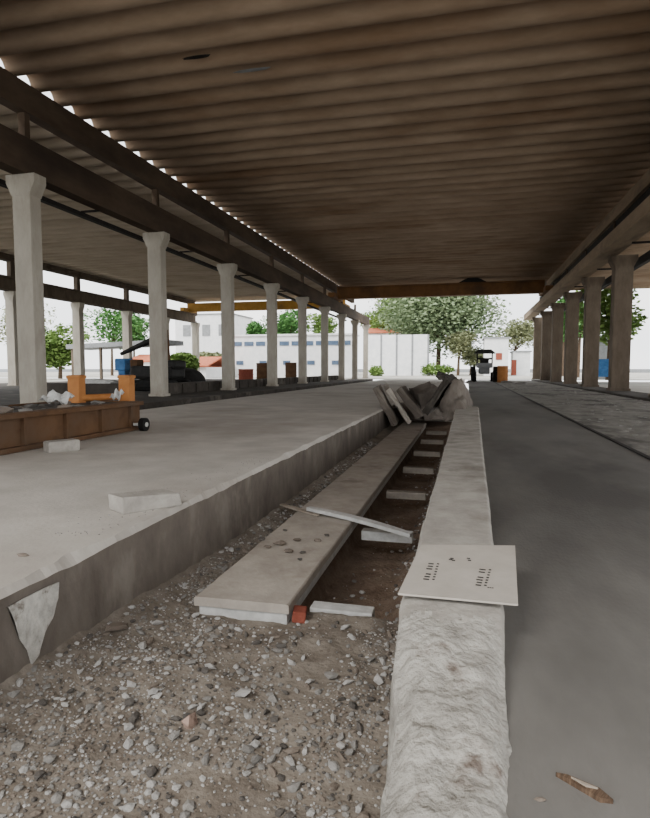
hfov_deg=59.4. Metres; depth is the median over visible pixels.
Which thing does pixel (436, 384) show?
floor
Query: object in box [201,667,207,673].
rubble stone
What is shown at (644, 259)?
cable tray
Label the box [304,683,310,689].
rubble stone
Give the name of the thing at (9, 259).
roof beam
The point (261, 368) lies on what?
drum
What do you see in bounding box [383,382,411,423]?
slab
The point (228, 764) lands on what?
rubble stone
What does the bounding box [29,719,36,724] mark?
rubble stone
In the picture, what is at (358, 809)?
rubble stone
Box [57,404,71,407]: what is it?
lump
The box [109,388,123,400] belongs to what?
sheet
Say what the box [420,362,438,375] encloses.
shrub
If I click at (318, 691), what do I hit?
rubble stone
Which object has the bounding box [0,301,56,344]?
leafy tree
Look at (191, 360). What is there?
bush
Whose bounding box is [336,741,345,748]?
rubble stone
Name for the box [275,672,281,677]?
rubble stone
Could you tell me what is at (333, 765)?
rubble stone
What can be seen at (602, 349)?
shed
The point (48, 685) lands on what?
rubble stone
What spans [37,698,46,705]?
rubble stone
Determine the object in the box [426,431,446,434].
cross beam
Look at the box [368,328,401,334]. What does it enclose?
house
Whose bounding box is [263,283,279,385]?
concrete column
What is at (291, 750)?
rubble stone
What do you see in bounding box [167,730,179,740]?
rubble stone
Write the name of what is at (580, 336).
leafy tree
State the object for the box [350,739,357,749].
rubble stone
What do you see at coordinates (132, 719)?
rubble stone
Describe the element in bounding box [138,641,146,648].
rubble stone
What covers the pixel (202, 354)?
leafy tree
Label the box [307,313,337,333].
leafy tree
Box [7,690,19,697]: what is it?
rubble stone
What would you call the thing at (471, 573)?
cardboard sheet
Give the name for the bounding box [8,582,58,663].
plaster patch
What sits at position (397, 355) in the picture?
wall
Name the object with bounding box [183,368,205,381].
heap
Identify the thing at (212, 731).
rubble stone
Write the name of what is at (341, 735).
rubble stone
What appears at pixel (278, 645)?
rubble stone
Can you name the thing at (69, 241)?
ceiling
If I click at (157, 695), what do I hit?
rubble stone
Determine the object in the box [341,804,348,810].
rubble stone
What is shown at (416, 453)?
cross beam
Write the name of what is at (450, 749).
concrete curb
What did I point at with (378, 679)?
rubble stone
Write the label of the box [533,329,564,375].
leafy tree
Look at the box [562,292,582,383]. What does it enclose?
concrete column
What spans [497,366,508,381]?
barrel
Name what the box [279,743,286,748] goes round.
rubble stone
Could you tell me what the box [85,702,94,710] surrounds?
rubble stone
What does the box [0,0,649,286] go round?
ceiling
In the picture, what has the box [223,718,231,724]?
rubble stone
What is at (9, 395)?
floor
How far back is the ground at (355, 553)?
2.25 m
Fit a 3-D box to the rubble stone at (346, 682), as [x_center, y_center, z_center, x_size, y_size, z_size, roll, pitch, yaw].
[0.096,1.118,2.335,0.049,0.022,0.025,-3,5,-33]
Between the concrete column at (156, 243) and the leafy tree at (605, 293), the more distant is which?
the leafy tree at (605, 293)
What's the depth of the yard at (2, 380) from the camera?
47.34 m
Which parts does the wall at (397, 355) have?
panel, post, panel, post, panel, post, panel, post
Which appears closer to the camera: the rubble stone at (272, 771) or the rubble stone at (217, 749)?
the rubble stone at (272, 771)
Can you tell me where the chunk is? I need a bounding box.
[43,438,79,452]
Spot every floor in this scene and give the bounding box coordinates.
[0,379,238,404]
[400,379,464,421]
[468,380,649,817]
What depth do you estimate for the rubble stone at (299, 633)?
2.78 m
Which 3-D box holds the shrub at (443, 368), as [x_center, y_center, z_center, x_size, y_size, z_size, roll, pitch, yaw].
[13.759,-4.558,67.584,3.208,1.663,2.000,-2,4,-21]
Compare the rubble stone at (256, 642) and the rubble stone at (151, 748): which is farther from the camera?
the rubble stone at (256, 642)
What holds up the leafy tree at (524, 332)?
on the yard at (464, 375)
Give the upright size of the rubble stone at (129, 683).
0.029 m
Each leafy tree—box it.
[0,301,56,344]
[45,323,89,378]
[84,298,145,375]
[118,316,148,356]
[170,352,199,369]
[200,351,221,356]
[245,321,265,334]
[260,310,297,333]
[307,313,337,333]
[359,310,380,327]
[368,295,513,364]
[369,298,435,343]
[441,329,476,375]
[460,345,482,374]
[482,317,533,350]
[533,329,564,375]
[555,297,583,377]
[575,288,647,379]
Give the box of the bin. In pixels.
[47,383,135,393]
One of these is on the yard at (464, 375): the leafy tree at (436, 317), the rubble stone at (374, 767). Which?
the leafy tree at (436, 317)
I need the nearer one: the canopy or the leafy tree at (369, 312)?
the canopy
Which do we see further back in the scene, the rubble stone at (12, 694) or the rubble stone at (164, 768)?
the rubble stone at (12, 694)
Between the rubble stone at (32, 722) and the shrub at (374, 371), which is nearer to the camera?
the rubble stone at (32, 722)
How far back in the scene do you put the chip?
3.85 m
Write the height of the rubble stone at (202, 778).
0.016 m
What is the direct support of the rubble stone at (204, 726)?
on the ground at (355, 553)
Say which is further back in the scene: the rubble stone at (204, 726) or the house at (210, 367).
the house at (210, 367)
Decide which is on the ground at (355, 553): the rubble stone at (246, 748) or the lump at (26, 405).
the rubble stone at (246, 748)
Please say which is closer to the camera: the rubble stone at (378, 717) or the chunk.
the rubble stone at (378, 717)
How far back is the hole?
10.64 m
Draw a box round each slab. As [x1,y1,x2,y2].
[85,378,117,383]
[194,422,425,624]
[373,385,398,425]
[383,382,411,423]
[396,386,423,418]
[409,381,441,420]
[422,374,455,415]
[436,370,456,379]
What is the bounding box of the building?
[175,313,252,353]
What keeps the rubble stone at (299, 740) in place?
on the ground at (355, 553)
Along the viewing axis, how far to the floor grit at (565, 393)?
14.33 m
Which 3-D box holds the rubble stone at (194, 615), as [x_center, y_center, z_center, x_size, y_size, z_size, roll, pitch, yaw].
[-0.676,1.071,2.958,0.047,0.034,0.036,3,5,35]
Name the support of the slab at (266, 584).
on the ground at (355, 553)
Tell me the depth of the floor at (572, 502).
2.18 m
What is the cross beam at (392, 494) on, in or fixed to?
on the ground at (355, 553)
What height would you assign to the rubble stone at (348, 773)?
0.013 m
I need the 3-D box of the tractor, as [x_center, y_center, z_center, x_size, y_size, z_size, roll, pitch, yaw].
[10.564,-2.860,37.858,1.725,2.106,2.576,1,4,14]
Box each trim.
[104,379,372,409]
[531,380,649,401]
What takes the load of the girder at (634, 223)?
on the concrete column
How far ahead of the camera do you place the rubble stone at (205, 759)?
1.85 m
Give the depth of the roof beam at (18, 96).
14.96 m
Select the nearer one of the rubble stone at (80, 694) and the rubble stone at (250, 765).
the rubble stone at (250, 765)
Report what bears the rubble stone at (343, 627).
on the ground at (355, 553)
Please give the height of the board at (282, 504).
0.012 m
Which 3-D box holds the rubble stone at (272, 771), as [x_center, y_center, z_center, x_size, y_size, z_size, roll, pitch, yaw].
[-0.167,1.162,1.826,0.017,0.022,0.038,-3,5,-39]
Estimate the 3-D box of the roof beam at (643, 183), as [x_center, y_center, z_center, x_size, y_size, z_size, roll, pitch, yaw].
[10.111,-6.564,18.712,0.360,1.105,48.000,1,4,14]
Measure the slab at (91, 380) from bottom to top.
0.140 m
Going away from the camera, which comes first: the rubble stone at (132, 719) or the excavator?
the rubble stone at (132, 719)
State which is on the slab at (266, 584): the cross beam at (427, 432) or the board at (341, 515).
the board at (341, 515)
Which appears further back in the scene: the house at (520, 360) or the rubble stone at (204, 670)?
the house at (520, 360)
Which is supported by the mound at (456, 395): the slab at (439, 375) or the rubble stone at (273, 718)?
the slab at (439, 375)
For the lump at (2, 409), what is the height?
0.102 m
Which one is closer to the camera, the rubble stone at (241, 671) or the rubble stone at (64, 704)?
the rubble stone at (64, 704)
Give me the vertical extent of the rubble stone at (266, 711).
0.025 m
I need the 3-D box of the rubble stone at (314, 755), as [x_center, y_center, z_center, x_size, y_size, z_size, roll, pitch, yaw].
[-0.030,1.157,1.897,0.030,0.016,0.013,1,4,17]
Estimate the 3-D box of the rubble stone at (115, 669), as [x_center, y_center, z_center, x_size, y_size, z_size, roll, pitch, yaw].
[-0.853,1.065,2.331,0.039,0.025,0.021,-4,5,-42]
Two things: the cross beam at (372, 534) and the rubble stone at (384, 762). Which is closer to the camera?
the rubble stone at (384, 762)
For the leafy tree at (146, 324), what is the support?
on the yard at (464, 375)
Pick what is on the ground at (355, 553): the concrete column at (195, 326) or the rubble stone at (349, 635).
the rubble stone at (349, 635)
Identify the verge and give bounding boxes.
[0,369,649,372]
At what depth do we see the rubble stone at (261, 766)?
1.84 m
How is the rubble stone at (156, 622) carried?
on the ground at (355, 553)
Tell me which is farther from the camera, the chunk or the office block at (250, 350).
the office block at (250, 350)
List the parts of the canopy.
post, post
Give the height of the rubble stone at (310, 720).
0.024 m
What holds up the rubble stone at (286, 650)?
on the ground at (355, 553)
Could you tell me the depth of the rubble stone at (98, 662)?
2.35 m
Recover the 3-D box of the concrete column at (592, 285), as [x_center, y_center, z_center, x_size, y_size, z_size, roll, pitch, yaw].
[12.090,-3.465,25.874,0.880,4.910,0.580,1,4,14]
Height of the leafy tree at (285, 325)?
8.403 m
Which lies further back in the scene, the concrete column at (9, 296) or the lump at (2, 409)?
the concrete column at (9, 296)
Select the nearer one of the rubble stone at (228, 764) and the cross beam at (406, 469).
the rubble stone at (228, 764)
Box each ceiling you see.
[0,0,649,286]
[0,104,330,301]
[571,231,649,290]
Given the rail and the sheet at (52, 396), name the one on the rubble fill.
the sheet at (52, 396)
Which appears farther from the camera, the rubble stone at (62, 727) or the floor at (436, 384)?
the floor at (436, 384)
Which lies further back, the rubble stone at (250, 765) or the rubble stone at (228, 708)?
the rubble stone at (228, 708)
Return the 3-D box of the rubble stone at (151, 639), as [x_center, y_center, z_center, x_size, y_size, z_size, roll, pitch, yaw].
[-0.801,1.066,2.619,0.022,0.024,0.051,0,4,4]
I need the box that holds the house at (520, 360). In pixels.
[510,351,531,375]
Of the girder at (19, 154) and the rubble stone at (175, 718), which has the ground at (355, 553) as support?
the rubble stone at (175, 718)
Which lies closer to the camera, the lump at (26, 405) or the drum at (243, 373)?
the lump at (26, 405)
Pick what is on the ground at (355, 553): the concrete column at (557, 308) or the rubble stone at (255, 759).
the rubble stone at (255, 759)
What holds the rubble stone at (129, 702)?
on the ground at (355, 553)
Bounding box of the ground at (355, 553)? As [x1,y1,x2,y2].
[0,419,451,817]
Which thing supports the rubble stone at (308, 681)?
on the ground at (355, 553)
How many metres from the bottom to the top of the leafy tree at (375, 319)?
13.492 m
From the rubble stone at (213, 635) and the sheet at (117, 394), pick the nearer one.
the rubble stone at (213, 635)
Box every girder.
[0,123,368,324]
[0,274,196,322]
[524,187,649,319]
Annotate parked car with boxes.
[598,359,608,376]
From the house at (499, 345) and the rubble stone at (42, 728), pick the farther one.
the house at (499, 345)
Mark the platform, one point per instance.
(305, 433)
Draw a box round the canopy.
[66,340,183,378]
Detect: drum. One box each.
[238,369,253,379]
[256,363,266,378]
[285,362,296,377]
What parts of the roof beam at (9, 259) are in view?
post, post, post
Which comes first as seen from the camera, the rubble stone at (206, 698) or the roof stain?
the rubble stone at (206, 698)
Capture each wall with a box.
[168,375,337,393]
[368,334,428,375]
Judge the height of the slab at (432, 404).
0.864 m
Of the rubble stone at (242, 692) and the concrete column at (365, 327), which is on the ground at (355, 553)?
the rubble stone at (242, 692)
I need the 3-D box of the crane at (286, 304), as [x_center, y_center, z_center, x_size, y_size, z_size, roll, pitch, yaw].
[-4.867,-8.233,45.465,13.600,0.680,2.200,1,4,14]
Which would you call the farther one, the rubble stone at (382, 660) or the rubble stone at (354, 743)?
the rubble stone at (382, 660)
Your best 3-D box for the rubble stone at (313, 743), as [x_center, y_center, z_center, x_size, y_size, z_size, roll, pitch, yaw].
[-0.034,1.153,1.956,0.013,0.017,0.028,-3,5,-39]
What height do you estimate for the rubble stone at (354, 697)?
0.020 m
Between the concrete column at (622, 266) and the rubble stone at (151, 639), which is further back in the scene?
the concrete column at (622, 266)
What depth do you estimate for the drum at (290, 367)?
35.17 m
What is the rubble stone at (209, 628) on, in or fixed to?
on the ground at (355, 553)
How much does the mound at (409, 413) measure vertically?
0.481 m
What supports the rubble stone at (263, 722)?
on the ground at (355, 553)
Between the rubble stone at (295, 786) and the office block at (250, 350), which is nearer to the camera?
the rubble stone at (295, 786)
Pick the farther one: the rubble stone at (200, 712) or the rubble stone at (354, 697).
the rubble stone at (354, 697)
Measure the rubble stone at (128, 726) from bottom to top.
0.029 m
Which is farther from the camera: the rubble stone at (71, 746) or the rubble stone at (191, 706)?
the rubble stone at (191, 706)
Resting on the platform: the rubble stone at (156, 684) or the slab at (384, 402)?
the slab at (384, 402)
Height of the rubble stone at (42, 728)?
0.017 m
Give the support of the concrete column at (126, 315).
on the floor at (9, 395)
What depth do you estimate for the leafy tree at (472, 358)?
72.43 m
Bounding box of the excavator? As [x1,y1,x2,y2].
[115,330,190,390]
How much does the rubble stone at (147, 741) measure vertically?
0.017 m
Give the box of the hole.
[182,54,209,59]
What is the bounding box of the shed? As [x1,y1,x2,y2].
[598,339,607,378]
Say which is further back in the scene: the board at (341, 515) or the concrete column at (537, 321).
the concrete column at (537, 321)
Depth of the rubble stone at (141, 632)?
2.64 m
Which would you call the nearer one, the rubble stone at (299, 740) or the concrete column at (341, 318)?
the rubble stone at (299, 740)
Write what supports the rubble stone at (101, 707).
on the ground at (355, 553)
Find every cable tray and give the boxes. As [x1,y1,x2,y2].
[0,179,346,320]
[530,241,649,320]
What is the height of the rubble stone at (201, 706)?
0.021 m
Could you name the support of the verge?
on the yard at (464, 375)
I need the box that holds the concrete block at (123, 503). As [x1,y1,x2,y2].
[108,489,181,514]
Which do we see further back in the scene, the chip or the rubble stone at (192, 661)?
the chip
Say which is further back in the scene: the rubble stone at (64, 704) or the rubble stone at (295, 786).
the rubble stone at (64, 704)
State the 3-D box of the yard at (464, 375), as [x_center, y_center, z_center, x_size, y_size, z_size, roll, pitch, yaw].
[22.347,-8.310,131.129,220.000,0.120,174.200,1,4,14]
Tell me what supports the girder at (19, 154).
on the concrete column
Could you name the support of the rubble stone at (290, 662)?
on the ground at (355, 553)
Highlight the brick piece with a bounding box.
[292,605,306,623]
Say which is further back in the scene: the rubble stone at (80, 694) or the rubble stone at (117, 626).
the rubble stone at (117, 626)
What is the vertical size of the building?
8.660 m
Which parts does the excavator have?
arm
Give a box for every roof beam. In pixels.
[0,66,355,309]
[0,252,196,315]
[539,168,649,296]
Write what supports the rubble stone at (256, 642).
on the ground at (355, 553)
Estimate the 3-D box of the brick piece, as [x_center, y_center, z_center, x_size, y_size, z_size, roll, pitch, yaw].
[-0.132,1.066,2.959,0.074,0.065,0.090,0,4,2]
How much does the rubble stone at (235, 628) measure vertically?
0.024 m
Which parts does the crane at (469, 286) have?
plate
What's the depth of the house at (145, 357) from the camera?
68.25 m
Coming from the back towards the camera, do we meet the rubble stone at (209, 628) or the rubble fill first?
the rubble fill
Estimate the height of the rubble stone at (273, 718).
0.018 m
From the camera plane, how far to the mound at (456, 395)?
10.67 m
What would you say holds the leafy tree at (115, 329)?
on the yard at (464, 375)
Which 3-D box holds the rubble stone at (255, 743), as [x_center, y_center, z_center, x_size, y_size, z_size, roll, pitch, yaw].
[-0.241,1.148,1.944,0.024,0.023,0.049,3,5,41]
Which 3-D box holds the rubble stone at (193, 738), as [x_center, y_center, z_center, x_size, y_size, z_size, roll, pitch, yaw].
[-0.457,1.150,1.986,0.042,0.021,0.019,-3,5,-36]
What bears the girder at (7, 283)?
on the concrete column at (168, 319)
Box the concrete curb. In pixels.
[380,406,511,817]
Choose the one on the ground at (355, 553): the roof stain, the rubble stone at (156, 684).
the rubble stone at (156, 684)
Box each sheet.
[39,390,73,403]
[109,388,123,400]
[398,545,517,605]
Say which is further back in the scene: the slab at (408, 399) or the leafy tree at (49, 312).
the leafy tree at (49, 312)
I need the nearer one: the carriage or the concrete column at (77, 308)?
the carriage
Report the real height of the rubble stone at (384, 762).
0.016 m
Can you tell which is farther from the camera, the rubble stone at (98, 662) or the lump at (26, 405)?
the lump at (26, 405)
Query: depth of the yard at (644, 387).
30.36 m
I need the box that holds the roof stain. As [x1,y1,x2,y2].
[233,67,270,72]
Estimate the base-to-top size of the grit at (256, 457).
0.005 m
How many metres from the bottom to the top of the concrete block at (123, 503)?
0.096 m
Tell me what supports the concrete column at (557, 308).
on the trim at (628, 394)
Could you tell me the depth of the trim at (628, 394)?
20.32 m
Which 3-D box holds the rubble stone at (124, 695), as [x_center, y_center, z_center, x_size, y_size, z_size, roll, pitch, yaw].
[-0.765,1.105,2.195,0.029,0.016,0.036,-2,5,-31]
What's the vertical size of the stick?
0.014 m
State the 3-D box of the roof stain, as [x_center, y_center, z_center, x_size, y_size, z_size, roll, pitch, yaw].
[-1.423,-6.597,11.094,0.796,0.006,0.107,1,4,14]
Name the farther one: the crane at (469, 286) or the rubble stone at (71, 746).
the crane at (469, 286)
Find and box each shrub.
[368,365,383,375]
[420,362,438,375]
[428,364,454,375]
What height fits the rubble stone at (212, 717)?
0.014 m
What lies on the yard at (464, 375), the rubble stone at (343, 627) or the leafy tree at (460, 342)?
the leafy tree at (460, 342)
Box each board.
[280,503,319,515]
[306,506,412,537]
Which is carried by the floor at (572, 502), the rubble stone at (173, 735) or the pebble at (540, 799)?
the pebble at (540, 799)
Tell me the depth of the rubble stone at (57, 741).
1.91 m
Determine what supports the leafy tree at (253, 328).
on the yard at (464, 375)
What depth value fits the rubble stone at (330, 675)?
2.38 m
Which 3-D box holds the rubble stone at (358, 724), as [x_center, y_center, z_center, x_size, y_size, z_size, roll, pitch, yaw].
[0.123,1.137,2.042,0.022,0.026,0.049,0,4,-1]
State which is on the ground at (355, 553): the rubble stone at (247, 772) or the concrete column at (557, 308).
the rubble stone at (247, 772)
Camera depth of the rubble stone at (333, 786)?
1.76 m
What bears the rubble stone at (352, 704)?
on the ground at (355, 553)
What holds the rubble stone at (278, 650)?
on the ground at (355, 553)
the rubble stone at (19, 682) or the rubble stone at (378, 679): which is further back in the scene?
the rubble stone at (378, 679)
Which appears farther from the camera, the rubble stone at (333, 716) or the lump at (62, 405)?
the lump at (62, 405)
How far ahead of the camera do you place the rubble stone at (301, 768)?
1.83 m
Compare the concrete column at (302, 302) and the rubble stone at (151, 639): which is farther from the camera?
the concrete column at (302, 302)
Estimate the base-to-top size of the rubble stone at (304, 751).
0.016 m
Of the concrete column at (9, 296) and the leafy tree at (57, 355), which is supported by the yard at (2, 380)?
the leafy tree at (57, 355)
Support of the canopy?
on the yard at (2, 380)
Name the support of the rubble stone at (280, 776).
on the ground at (355, 553)
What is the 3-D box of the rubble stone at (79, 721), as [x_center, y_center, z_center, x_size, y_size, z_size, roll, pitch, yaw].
[-0.881,1.121,2.040,0.035,0.018,0.016,-2,5,-28]
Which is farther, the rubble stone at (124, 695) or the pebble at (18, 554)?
the pebble at (18, 554)
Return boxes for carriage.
[0,375,149,454]
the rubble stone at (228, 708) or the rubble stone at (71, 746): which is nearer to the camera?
the rubble stone at (71, 746)
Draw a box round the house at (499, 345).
[482,337,509,375]
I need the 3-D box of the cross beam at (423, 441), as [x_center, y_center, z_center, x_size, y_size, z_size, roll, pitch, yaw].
[1.939,0.594,10.322,0.402,0.075,0.100,1,4,14]
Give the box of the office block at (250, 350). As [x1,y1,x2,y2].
[235,333,359,377]
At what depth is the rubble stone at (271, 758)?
1.87 m
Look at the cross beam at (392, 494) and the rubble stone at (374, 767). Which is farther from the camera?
the cross beam at (392, 494)
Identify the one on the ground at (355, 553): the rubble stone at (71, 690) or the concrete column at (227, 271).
the rubble stone at (71, 690)
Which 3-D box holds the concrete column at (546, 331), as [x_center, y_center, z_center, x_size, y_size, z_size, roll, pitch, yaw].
[15.780,-4.504,40.686,0.880,4.910,0.580,1,4,14]
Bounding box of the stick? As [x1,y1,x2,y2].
[556,772,612,803]
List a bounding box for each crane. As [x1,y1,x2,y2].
[180,300,349,312]
[328,278,552,300]
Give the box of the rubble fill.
[12,402,116,412]
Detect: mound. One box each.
[395,402,443,420]
[439,378,472,420]
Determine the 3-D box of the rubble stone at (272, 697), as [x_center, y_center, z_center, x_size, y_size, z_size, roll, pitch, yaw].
[-0.200,1.133,2.233,0.046,0.028,0.037,1,4,15]
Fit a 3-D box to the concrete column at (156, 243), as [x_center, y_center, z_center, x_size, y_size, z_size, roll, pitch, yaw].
[-4.942,-2.752,16.863,0.690,4.790,0.400,1,4,14]
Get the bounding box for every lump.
[0,407,13,413]
[18,408,32,411]
[24,404,38,407]
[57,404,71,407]
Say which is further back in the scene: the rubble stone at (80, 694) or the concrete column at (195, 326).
the concrete column at (195, 326)
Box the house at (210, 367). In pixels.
[200,357,221,377]
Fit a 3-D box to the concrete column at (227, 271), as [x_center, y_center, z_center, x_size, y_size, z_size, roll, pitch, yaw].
[-3.712,-3.099,21.800,0.690,4.790,0.400,1,4,14]
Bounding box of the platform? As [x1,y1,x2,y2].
[0,379,441,683]
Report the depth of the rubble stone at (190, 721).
2.06 m
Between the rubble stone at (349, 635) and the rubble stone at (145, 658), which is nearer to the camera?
the rubble stone at (145, 658)
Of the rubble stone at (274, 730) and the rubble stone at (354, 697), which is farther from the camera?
the rubble stone at (354, 697)
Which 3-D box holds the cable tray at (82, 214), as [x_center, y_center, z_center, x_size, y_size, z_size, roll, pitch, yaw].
[-3.378,-5.626,24.530,0.510,0.170,60.630,1,4,14]
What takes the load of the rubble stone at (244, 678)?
on the ground at (355, 553)
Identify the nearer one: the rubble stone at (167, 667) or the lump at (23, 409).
the rubble stone at (167, 667)
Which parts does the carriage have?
panel, panel, panel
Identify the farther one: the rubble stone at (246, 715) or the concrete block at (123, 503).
the concrete block at (123, 503)
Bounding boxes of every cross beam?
[310,601,374,616]
[361,528,412,542]
[386,490,425,499]
[403,466,433,473]
[414,451,439,456]
[421,439,443,443]
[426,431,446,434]
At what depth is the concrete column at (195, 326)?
48.87 m
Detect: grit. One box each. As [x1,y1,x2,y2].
[55,457,270,535]
[502,383,649,434]
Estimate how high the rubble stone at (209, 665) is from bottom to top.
0.024 m
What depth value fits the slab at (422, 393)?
12.41 m
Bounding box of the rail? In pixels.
[492,381,649,459]
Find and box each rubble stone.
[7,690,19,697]
[16,678,22,686]
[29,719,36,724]
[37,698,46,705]
[38,726,46,730]
[42,683,50,688]
[48,738,61,746]
[59,724,65,732]
[61,702,68,706]
[66,688,74,693]
[69,743,74,748]
[73,718,83,723]
[76,691,83,696]
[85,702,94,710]
[92,697,100,701]
[94,659,101,665]
[97,704,104,711]
[105,622,128,630]
[112,667,120,671]
[121,692,129,698]
[123,739,133,749]
[124,723,133,730]
[125,671,133,675]
[125,697,133,706]
[127,680,136,687]
[128,710,139,722]
[137,629,144,634]
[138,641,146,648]
[143,739,150,745]
[144,657,154,660]
[146,744,157,752]
[147,636,153,643]
[148,688,158,694]
[151,620,163,624]
[151,682,158,687]
[152,692,161,698]
[160,766,166,774]
[164,666,172,669]
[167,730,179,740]
[169,716,181,720]
[181,712,197,728]
[185,659,195,664]
[188,704,197,709]
[189,736,198,742]
[192,612,199,617]
[196,709,205,715]
[197,702,205,710]
[199,775,205,781]
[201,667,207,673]
[201,722,207,729]
[201,753,209,764]
[202,696,211,701]
[204,663,215,668]
[205,626,212,632]
[208,715,216,720]
[208,729,214,736]
[209,633,218,637]
[212,746,221,752]
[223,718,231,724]
[225,706,234,710]
[225,761,232,767]
[234,627,242,631]
[235,688,250,696]
[236,668,244,674]
[240,675,248,680]
[241,745,254,753]
[242,770,250,776]
[244,713,251,718]
[246,763,254,769]
[249,739,260,747]
[250,754,262,764]
[251,640,260,644]
[258,763,264,769]
[259,720,267,724]
[263,709,269,714]
[267,753,275,763]
[268,692,277,702]
[269,728,277,732]
[269,765,275,777]
[270,715,278,722]
[271,648,281,652]
[273,747,281,753]
[275,643,285,648]
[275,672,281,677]
[277,773,284,781]
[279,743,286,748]
[284,648,289,653]
[284,747,298,753]
[285,755,294,765]
[286,781,300,792]
[287,658,295,664]
[295,631,303,636]
[295,738,303,742]
[296,763,305,772]
[297,791,302,799]
[302,745,306,755]
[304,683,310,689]
[305,679,314,683]
[307,717,316,723]
[311,741,318,746]
[312,753,319,758]
[315,688,321,694]
[324,671,337,678]
[328,761,339,771]
[329,783,338,790]
[330,713,335,722]
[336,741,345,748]
[337,731,343,741]
[337,751,346,762]
[340,624,349,629]
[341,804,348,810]
[342,679,353,684]
[344,748,354,754]
[345,770,351,777]
[347,633,355,639]
[348,701,357,708]
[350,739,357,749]
[351,695,358,700]
[355,802,362,812]
[356,720,362,732]
[367,696,374,701]
[368,764,378,773]
[373,673,383,684]
[376,714,384,720]
[379,657,385,665]
[381,759,386,765]
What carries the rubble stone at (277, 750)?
on the ground at (355, 553)
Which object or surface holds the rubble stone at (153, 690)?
on the ground at (355, 553)
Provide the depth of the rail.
7.74 m
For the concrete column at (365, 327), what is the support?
on the yard at (464, 375)
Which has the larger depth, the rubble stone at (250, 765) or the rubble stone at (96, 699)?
the rubble stone at (96, 699)
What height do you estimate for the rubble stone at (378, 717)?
0.018 m
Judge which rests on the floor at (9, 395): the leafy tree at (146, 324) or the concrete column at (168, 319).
the concrete column at (168, 319)
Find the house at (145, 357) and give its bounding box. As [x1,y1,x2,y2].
[133,354,149,365]
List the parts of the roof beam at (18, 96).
post, post, post, post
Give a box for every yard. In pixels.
[0,372,649,379]
[0,378,117,382]
[577,381,649,392]
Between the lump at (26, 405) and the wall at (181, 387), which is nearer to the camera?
the lump at (26, 405)
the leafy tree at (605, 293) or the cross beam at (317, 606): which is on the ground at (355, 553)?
the cross beam at (317, 606)
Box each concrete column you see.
[3,291,18,385]
[5,172,46,403]
[70,302,85,378]
[121,311,132,358]
[143,231,169,396]
[167,317,169,345]
[191,323,199,371]
[217,263,236,389]
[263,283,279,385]
[295,297,308,383]
[319,307,330,381]
[336,314,346,379]
[350,320,359,378]
[362,325,369,377]
[532,317,541,378]
[540,311,551,379]
[549,303,565,381]
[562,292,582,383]
[580,277,604,386]
[606,254,638,390]
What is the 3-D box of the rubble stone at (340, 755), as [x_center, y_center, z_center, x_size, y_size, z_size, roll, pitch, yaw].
[0.055,1.149,1.879,0.018,0.022,0.041,-3,5,-34]
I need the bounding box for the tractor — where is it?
[471,349,496,381]
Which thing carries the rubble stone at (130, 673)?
on the ground at (355, 553)
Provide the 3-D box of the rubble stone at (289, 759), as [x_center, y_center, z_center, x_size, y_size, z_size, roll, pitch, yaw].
[-0.113,1.155,1.873,0.034,0.018,0.043,0,4,1]
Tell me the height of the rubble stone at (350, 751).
0.017 m
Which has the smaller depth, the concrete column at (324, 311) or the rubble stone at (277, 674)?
the rubble stone at (277, 674)
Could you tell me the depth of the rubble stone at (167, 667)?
2.41 m
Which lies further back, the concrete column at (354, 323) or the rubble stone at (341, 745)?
the concrete column at (354, 323)
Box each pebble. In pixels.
[17,553,29,556]
[534,797,545,801]
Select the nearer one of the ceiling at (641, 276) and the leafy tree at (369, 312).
the ceiling at (641, 276)
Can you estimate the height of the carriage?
0.722 m
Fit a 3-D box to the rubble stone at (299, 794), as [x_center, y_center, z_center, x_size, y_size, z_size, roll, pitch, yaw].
[-0.075,1.178,1.736,0.021,0.013,0.021,3,5,40]
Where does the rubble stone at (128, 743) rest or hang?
on the ground at (355, 553)

